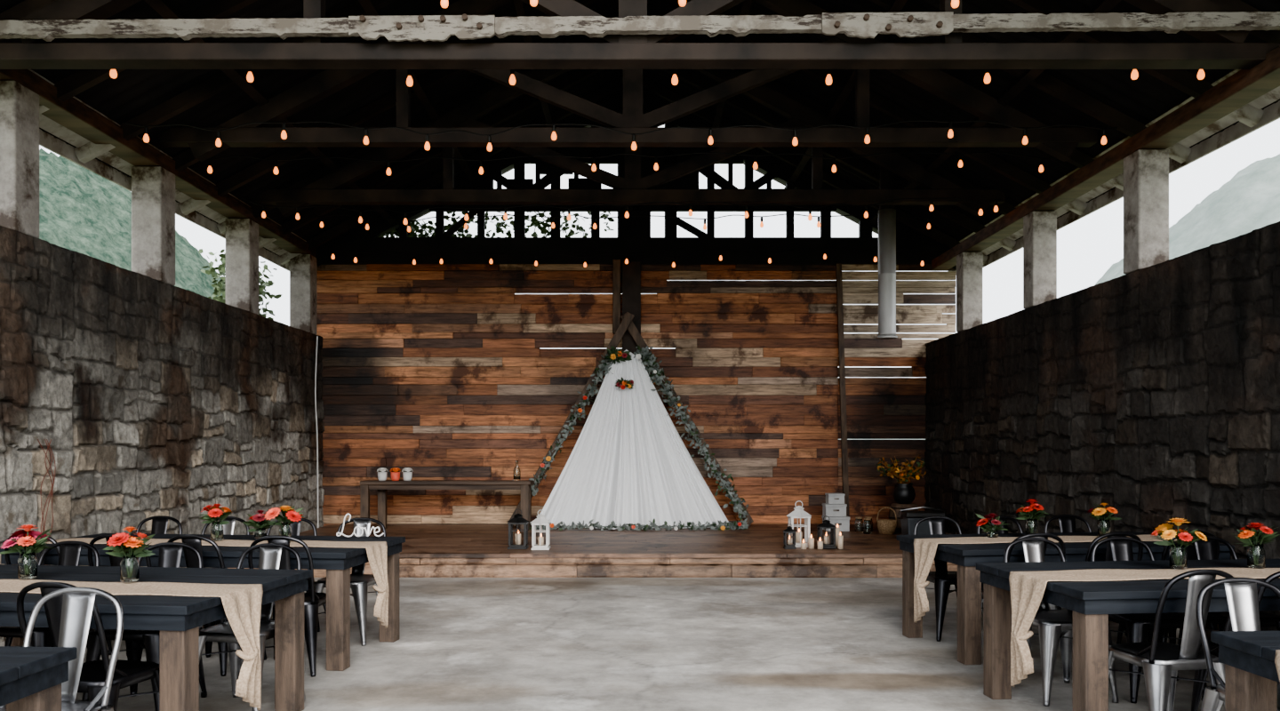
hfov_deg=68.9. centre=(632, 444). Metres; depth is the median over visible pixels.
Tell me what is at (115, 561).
chair
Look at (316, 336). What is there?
cable
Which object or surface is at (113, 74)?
string light
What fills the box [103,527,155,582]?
flower vase
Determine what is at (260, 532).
jar
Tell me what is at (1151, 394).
wall
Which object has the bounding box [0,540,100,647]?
chair
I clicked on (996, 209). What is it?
string light
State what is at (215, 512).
flower vase
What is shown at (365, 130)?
bulb socket
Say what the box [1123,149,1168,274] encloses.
concrete post
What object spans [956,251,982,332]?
concrete post
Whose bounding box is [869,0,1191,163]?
rafter
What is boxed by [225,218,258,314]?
concrete post
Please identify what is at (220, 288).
climbing vine
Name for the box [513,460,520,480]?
glass bottle
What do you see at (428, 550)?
stage
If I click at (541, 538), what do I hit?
candle
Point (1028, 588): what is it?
table runner
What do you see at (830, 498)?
storage box
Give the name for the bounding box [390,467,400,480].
flower pot
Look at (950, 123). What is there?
bulb socket
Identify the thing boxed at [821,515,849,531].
storage box
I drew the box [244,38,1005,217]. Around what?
roof truss
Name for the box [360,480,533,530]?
console table
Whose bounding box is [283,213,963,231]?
string light
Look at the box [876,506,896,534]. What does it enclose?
wicker basket
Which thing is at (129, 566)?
jar
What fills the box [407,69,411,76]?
bulb socket
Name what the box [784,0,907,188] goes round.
purlin
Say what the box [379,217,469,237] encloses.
climbing vine
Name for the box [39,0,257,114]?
rafter
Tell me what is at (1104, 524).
jar
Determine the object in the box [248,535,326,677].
chair
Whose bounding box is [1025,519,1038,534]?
jar
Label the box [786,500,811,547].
lantern
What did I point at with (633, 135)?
bulb socket
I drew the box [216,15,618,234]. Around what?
rafter
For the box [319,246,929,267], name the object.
string light
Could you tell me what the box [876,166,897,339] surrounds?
flue pipe
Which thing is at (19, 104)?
concrete post
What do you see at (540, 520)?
lantern
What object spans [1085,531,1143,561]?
chair
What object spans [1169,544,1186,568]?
jar
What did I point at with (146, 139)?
string light
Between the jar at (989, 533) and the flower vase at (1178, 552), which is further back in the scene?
the jar at (989, 533)
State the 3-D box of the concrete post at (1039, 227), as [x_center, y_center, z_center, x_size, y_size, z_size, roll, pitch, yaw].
[4.535,-2.047,10.400,0.270,1.045,0.270,0,0,0]
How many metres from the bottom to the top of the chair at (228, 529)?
0.884 m
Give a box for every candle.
[515,531,520,544]
[537,533,543,545]
[787,536,791,544]
[795,528,802,543]
[800,539,806,549]
[808,534,814,549]
[817,537,823,549]
[824,532,829,543]
[834,524,839,546]
[837,531,843,549]
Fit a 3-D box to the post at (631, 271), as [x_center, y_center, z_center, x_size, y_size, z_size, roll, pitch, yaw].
[-0.020,-0.770,13.880,0.280,3.900,0.100,0,0,0]
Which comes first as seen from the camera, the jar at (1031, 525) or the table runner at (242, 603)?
the table runner at (242, 603)
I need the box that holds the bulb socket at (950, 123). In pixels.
[948,121,951,129]
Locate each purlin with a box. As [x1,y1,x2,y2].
[144,0,399,231]
[358,0,476,183]
[512,0,552,127]
[712,0,753,127]
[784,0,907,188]
[869,0,1121,223]
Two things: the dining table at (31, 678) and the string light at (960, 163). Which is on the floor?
the dining table at (31, 678)
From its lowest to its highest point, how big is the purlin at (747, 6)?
0.104 m
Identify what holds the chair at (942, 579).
on the floor
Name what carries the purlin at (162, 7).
attached to the roof truss at (1220, 49)
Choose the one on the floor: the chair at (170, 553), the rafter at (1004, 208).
the chair at (170, 553)
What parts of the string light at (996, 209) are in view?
bulb, bulb, bulb, bulb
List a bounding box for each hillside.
[39,148,222,298]
[849,153,1279,439]
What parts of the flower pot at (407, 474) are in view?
pot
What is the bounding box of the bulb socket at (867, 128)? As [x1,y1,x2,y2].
[865,127,869,135]
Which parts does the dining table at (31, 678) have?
leg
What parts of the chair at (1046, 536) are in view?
leg, leg, backrest frame, leg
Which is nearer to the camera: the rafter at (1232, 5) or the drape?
the rafter at (1232, 5)
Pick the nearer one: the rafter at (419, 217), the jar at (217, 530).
the jar at (217, 530)
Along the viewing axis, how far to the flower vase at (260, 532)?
6.68 m
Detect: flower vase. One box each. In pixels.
[0,524,55,579]
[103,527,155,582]
[198,504,233,540]
[241,510,275,538]
[264,505,303,541]
[876,454,926,503]
[976,513,1009,537]
[1014,499,1048,534]
[1088,503,1122,535]
[1151,518,1206,568]
[1232,522,1279,568]
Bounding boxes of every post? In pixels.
[0,80,39,238]
[131,166,175,286]
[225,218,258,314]
[289,254,316,335]
[622,261,640,359]
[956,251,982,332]
[1023,210,1056,309]
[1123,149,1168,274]
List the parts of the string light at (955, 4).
bulb, bulb, bulb, bulb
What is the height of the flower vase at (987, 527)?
0.174 m
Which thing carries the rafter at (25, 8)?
attached to the ceiling
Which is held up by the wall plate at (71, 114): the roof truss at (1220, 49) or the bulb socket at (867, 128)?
the roof truss at (1220, 49)
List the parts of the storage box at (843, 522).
lid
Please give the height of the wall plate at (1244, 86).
0.150 m
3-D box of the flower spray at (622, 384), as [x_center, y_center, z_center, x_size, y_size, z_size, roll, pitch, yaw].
[-0.121,-0.863,13.223,0.286,0.190,0.132,0,0,0]
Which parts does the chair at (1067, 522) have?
backrest frame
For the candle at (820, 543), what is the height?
0.135 m
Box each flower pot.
[376,467,388,480]
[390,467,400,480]
[401,467,413,480]
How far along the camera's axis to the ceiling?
9.97 m
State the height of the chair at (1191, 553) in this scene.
0.884 m
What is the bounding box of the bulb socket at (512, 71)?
[510,69,514,74]
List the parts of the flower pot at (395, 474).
pot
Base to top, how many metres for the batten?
3.892 m
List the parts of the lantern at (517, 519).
post, post, post, post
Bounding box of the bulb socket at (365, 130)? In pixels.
[364,128,367,136]
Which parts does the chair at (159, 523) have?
backrest frame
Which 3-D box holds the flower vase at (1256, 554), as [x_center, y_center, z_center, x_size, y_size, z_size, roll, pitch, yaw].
[3.423,0.554,5.127,0.243,0.247,0.228,0,0,0]
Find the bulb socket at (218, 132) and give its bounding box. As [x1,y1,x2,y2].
[216,130,220,138]
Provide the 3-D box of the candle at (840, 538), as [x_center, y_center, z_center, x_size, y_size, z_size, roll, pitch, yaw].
[2.380,1.099,10.700,0.064,0.195,0.064,0,0,0]
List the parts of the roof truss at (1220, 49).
queen post, king post, queen post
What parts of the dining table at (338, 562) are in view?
leg, leg, leg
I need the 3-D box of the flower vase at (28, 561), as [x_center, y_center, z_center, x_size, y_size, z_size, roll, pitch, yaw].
[-3.043,0.542,4.730,0.242,0.272,0.240,0,0,0]
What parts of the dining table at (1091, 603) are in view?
leg, leg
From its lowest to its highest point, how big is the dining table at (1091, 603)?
0.760 m
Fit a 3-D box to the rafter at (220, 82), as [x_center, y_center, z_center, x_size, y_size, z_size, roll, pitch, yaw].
[-2.565,-3.986,8.610,5.145,2.764,0.085,0,0,0]
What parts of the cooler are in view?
lid, handle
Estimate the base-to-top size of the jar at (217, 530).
0.130 m
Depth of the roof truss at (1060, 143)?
9.09 m
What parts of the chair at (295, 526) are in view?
backrest frame, leg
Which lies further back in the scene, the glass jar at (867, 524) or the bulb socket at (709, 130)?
the glass jar at (867, 524)
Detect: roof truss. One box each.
[0,0,1279,69]
[148,0,1097,162]
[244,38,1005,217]
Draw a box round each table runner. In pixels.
[0,579,263,710]
[45,537,388,628]
[913,534,1176,623]
[1008,568,1279,687]
[1274,649,1279,681]
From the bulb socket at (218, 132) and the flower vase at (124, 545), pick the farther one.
the bulb socket at (218, 132)
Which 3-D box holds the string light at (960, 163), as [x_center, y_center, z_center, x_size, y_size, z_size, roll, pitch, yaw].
[-0.120,-2.889,9.600,8.962,0.240,0.050,0,0,0]
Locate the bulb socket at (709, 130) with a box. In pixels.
[708,128,711,135]
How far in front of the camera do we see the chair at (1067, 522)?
7.51 m
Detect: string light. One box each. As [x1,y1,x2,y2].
[109,69,1204,86]
[121,120,1117,151]
[207,152,1055,175]
[242,197,1002,224]
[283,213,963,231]
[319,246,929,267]
[440,0,959,7]
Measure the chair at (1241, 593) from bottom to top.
0.884 m
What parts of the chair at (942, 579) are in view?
backrest frame, seat, leg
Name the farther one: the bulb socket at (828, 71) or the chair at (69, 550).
the bulb socket at (828, 71)
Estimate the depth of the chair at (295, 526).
7.24 m
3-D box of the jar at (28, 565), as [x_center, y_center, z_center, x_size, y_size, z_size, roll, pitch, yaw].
[-3.060,0.613,4.720,0.084,0.130,0.084,0,0,0]
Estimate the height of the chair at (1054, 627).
0.884 m
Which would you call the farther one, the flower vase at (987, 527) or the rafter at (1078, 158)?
the rafter at (1078, 158)
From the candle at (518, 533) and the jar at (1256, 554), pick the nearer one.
the jar at (1256, 554)
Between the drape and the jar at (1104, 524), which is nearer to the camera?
the jar at (1104, 524)
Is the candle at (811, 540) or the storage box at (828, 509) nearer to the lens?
the candle at (811, 540)
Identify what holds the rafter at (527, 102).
attached to the ceiling
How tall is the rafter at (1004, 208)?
2.764 m
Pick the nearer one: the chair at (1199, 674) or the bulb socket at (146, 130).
the chair at (1199, 674)
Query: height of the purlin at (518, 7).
0.104 m
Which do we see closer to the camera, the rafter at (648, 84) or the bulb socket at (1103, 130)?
the bulb socket at (1103, 130)
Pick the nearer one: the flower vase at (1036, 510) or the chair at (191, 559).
the chair at (191, 559)
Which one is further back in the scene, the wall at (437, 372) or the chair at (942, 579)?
the wall at (437, 372)
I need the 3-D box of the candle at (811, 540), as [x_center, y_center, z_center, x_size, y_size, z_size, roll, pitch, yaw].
[2.050,1.115,10.720,0.064,0.165,0.064,0,0,0]
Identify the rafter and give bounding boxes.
[0,0,55,40]
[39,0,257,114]
[74,0,396,163]
[178,0,597,215]
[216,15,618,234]
[258,69,602,248]
[277,76,622,264]
[380,167,513,237]
[642,76,988,264]
[647,15,1015,215]
[663,69,1015,250]
[668,0,1087,215]
[742,162,956,271]
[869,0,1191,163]
[1008,0,1263,127]
[1066,148,1123,191]
[1208,0,1279,42]
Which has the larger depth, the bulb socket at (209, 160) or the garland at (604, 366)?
the garland at (604, 366)
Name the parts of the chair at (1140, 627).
backrest frame, leg, seat, leg, leg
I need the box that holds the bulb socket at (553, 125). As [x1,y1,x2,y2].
[552,124,555,131]
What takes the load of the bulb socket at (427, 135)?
attached to the string light at (146, 139)
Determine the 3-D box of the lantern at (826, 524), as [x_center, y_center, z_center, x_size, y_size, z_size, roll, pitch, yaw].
[2.240,1.012,10.800,0.238,0.370,0.238,0,0,0]
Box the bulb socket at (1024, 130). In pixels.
[1023,128,1026,136]
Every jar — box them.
[17,552,37,579]
[120,554,139,582]
[210,521,223,540]
[254,528,266,538]
[279,522,291,541]
[855,516,863,532]
[863,518,871,534]
[864,516,872,532]
[986,530,998,537]
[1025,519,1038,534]
[1097,519,1110,535]
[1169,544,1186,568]
[1247,544,1265,568]
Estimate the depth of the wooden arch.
13.53 m
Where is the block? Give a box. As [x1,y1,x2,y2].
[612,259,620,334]
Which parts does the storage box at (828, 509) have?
lid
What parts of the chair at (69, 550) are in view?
seat, leg, backrest frame, leg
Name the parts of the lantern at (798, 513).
post, post, post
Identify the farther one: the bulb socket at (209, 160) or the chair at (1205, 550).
the bulb socket at (209, 160)
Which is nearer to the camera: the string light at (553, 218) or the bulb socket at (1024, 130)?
the bulb socket at (1024, 130)
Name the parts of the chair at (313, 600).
leg, backrest frame, seat, leg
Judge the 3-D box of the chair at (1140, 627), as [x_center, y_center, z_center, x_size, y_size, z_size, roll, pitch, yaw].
[3.005,1.008,5.488,0.454,0.884,0.504,0,0,-4]
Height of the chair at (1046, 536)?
0.884 m
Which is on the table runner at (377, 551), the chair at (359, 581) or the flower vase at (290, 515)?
the flower vase at (290, 515)
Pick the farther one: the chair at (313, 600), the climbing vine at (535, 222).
the climbing vine at (535, 222)
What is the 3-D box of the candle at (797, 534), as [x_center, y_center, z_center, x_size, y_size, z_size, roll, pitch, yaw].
[1.950,1.067,10.950,0.077,0.165,0.077,0,0,0]
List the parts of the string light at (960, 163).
bulb, bulb, bulb, bulb, bulb, bulb, bulb, bulb, bulb, bulb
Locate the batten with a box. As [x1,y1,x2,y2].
[835,263,849,516]
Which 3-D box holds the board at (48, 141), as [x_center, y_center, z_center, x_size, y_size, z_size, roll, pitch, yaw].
[-5.140,-2.662,8.150,0.025,0.130,13.000,0,0,0]
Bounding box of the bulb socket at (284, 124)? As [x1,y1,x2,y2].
[281,122,285,130]
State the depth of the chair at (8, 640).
6.04 m
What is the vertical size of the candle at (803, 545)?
0.115 m
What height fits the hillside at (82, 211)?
48.659 m
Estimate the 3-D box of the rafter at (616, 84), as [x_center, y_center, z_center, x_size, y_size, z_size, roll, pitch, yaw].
[-2.565,-3.986,13.510,5.145,2.764,0.085,0,0,0]
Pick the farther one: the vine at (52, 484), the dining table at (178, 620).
the vine at (52, 484)
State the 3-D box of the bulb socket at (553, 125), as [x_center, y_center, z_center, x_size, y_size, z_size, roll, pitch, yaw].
[-0.710,-2.846,8.400,0.032,0.068,0.030,0,0,0]
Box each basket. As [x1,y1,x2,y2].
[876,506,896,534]
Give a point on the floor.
(463, 644)
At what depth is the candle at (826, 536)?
10.78 m
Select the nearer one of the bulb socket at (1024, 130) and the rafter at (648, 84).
the bulb socket at (1024, 130)
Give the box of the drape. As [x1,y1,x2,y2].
[539,349,729,529]
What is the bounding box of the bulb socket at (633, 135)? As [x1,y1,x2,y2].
[632,134,635,142]
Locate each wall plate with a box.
[0,69,316,257]
[931,46,1279,270]
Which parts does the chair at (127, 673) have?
backrest frame, leg, seat, leg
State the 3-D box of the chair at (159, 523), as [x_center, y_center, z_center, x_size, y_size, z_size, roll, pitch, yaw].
[-3.776,1.008,7.166,0.454,0.884,0.504,0,0,9]
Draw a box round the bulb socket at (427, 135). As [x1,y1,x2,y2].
[425,134,429,141]
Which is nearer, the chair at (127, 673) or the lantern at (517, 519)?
the chair at (127, 673)
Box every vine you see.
[37,439,55,565]
[198,248,282,319]
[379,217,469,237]
[444,211,615,237]
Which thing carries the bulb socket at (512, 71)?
attached to the string light at (113, 74)
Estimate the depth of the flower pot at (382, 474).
13.00 m
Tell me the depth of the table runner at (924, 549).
6.59 m
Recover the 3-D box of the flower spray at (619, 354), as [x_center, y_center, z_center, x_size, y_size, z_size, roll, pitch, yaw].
[-0.137,-1.260,13.311,0.522,0.242,0.124,0,0,0]
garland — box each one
[528,345,618,496]
[528,518,748,530]
[633,344,748,519]
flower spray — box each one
[605,348,640,364]
[614,377,633,390]
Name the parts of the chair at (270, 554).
leg, leg, seat, leg, backrest frame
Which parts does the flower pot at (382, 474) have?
pot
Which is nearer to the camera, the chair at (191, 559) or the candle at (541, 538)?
the chair at (191, 559)
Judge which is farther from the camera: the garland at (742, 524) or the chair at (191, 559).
the garland at (742, 524)
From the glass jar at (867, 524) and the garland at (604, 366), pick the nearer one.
the glass jar at (867, 524)
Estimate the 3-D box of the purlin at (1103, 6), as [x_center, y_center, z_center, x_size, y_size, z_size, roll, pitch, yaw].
[3.600,-3.343,8.100,0.112,0.104,12.800,0,0,0]
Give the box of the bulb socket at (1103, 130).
[1102,128,1105,136]
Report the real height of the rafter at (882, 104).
2.764 m
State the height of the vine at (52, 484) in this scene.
1.492 m
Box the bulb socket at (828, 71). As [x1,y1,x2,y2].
[826,69,831,74]
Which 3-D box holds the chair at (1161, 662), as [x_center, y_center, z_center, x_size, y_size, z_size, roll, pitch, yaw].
[2.550,1.008,4.465,0.454,0.884,0.504,0,0,-10]
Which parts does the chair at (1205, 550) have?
leg, backrest frame, leg, seat, leg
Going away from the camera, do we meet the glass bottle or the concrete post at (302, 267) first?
the glass bottle
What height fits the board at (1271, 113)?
0.130 m
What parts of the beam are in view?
splice plate, splice plate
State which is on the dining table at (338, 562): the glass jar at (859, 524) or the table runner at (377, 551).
the table runner at (377, 551)
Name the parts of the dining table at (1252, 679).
leg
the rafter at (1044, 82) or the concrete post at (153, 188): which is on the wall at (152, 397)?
the concrete post at (153, 188)
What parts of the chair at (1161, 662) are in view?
leg, leg, seat, leg, backrest frame, leg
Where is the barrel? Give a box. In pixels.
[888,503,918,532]
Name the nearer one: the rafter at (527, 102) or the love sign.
the love sign
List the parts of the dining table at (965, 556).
leg, leg, leg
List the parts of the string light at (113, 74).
bulb, bulb, bulb, bulb, bulb, bulb, bulb, bulb, bulb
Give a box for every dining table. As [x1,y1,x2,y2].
[0,533,405,671]
[0,564,312,710]
[0,646,76,710]
[896,531,1234,664]
[975,559,1279,710]
[1210,631,1279,710]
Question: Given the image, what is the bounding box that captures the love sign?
[336,513,383,536]
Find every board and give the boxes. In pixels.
[28,69,306,255]
[39,128,289,271]
[959,69,1279,255]
[982,100,1279,268]
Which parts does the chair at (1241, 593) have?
leg, seat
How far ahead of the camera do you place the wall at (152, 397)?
8.76 m
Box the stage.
[227,524,957,577]
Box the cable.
[314,336,318,527]
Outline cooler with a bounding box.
[898,506,945,535]
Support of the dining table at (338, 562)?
on the floor
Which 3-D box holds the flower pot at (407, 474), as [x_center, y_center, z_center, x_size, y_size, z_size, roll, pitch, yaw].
[-3.146,0.417,13.050,0.159,0.182,0.160,0,0,0]
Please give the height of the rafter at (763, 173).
2.764 m
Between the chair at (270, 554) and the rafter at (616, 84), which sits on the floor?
the chair at (270, 554)
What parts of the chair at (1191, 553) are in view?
leg, leg, leg, backrest frame, leg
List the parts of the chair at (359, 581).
leg, seat, leg, backrest frame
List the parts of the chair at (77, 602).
seat, leg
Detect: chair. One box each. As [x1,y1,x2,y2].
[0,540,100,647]
[0,586,123,710]
[4,536,111,655]
[16,581,159,710]
[81,542,207,710]
[85,533,151,662]
[135,515,182,567]
[167,534,266,676]
[199,516,249,642]
[199,543,305,710]
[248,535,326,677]
[266,518,319,631]
[313,517,386,646]
[913,515,983,641]
[976,515,1023,534]
[981,533,1065,652]
[1003,537,1118,706]
[1044,514,1126,635]
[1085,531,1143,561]
[1090,536,1207,703]
[1108,569,1233,710]
[1116,530,1219,644]
[1176,536,1279,680]
[1190,571,1279,710]
[1196,577,1279,710]
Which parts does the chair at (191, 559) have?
backrest frame, leg, leg, leg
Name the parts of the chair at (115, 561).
backrest frame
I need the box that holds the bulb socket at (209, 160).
[208,159,211,166]
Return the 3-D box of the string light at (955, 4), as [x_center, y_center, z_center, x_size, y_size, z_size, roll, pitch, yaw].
[-0.125,-2.848,5.850,8.950,0.218,0.050,0,0,0]
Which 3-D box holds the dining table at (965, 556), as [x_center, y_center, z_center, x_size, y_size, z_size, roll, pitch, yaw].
[3.055,1.070,6.737,1.970,0.760,1.037,0,0,-8]
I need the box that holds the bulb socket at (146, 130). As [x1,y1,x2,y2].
[144,126,148,134]
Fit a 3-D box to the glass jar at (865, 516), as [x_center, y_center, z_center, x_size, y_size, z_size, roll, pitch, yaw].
[3.220,1.093,12.750,0.110,0.207,0.110,0,0,0]
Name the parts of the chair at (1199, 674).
leg, seat, backrest frame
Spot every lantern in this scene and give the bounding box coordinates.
[507,509,528,549]
[530,510,551,550]
[783,523,796,549]
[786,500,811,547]
[816,515,836,548]
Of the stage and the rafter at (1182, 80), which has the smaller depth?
the rafter at (1182, 80)
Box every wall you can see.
[0,225,324,642]
[316,88,956,526]
[924,221,1279,631]
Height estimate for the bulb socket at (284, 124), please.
0.068 m
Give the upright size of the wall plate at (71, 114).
0.150 m
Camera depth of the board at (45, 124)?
9.03 m
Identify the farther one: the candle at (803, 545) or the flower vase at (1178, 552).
the candle at (803, 545)
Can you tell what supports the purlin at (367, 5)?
attached to the roof truss at (630, 190)
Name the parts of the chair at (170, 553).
leg, seat, leg, leg, backrest frame, leg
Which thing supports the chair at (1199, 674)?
on the floor
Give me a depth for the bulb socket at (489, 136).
8.39 m
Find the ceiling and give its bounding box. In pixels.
[0,0,1279,255]
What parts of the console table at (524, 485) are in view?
leg, leg, leg, leg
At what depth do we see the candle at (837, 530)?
10.92 m
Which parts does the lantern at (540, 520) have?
post, post, post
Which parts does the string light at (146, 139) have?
bulb, bulb, bulb, bulb, bulb, bulb, bulb, bulb, bulb, bulb, bulb, bulb, bulb, bulb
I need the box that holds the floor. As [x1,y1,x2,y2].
[0,563,1224,710]
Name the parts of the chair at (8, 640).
leg, backrest frame, leg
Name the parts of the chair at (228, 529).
backrest frame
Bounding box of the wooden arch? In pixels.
[509,312,753,527]
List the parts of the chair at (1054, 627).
backrest frame, leg, seat, leg, leg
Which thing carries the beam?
attached to the roof truss at (1220, 49)
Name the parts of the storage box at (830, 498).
lid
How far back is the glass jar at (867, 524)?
12.46 m
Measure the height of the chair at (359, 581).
0.884 m
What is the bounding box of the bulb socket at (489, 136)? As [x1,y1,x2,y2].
[488,135,491,143]
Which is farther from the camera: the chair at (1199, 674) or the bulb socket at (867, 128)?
the bulb socket at (867, 128)
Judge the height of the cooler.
0.451 m
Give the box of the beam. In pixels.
[0,11,1279,41]
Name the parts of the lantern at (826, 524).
post, post, post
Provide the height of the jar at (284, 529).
0.130 m
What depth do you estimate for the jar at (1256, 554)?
5.09 m
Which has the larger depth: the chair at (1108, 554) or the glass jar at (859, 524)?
the glass jar at (859, 524)
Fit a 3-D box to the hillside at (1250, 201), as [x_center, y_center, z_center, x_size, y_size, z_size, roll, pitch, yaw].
[190.000,-37.608,270.000,330.000,84.069,396.000,0,0,0]
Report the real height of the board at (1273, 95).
0.213 m
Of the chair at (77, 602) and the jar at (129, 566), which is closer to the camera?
the chair at (77, 602)
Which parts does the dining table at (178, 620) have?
leg, leg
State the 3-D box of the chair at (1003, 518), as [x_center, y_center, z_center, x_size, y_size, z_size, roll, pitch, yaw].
[2.961,1.008,7.214,0.454,0.884,0.504,0,0,-12]
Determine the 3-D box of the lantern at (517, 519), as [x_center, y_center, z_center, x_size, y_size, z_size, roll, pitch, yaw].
[-1.320,0.970,10.750,0.275,0.454,0.275,0,0,0]
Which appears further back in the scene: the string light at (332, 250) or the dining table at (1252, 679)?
the string light at (332, 250)
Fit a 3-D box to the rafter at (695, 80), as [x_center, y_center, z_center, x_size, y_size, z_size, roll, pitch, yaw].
[2.565,-3.986,12.530,5.145,2.764,0.085,0,0,0]
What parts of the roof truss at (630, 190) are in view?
queen post, king post, queen post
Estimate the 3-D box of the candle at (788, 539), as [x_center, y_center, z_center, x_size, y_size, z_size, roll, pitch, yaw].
[1.800,1.097,10.720,0.042,0.105,0.042,0,0,0]
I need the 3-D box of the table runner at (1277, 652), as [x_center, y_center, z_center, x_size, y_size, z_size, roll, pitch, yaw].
[3.060,0.980,2.973,1.983,0.601,0.388,0,0,-3]
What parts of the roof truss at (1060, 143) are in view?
queen post, king post, queen post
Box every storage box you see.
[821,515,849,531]
[822,503,847,516]
[824,493,845,503]
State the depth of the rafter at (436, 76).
10.53 m

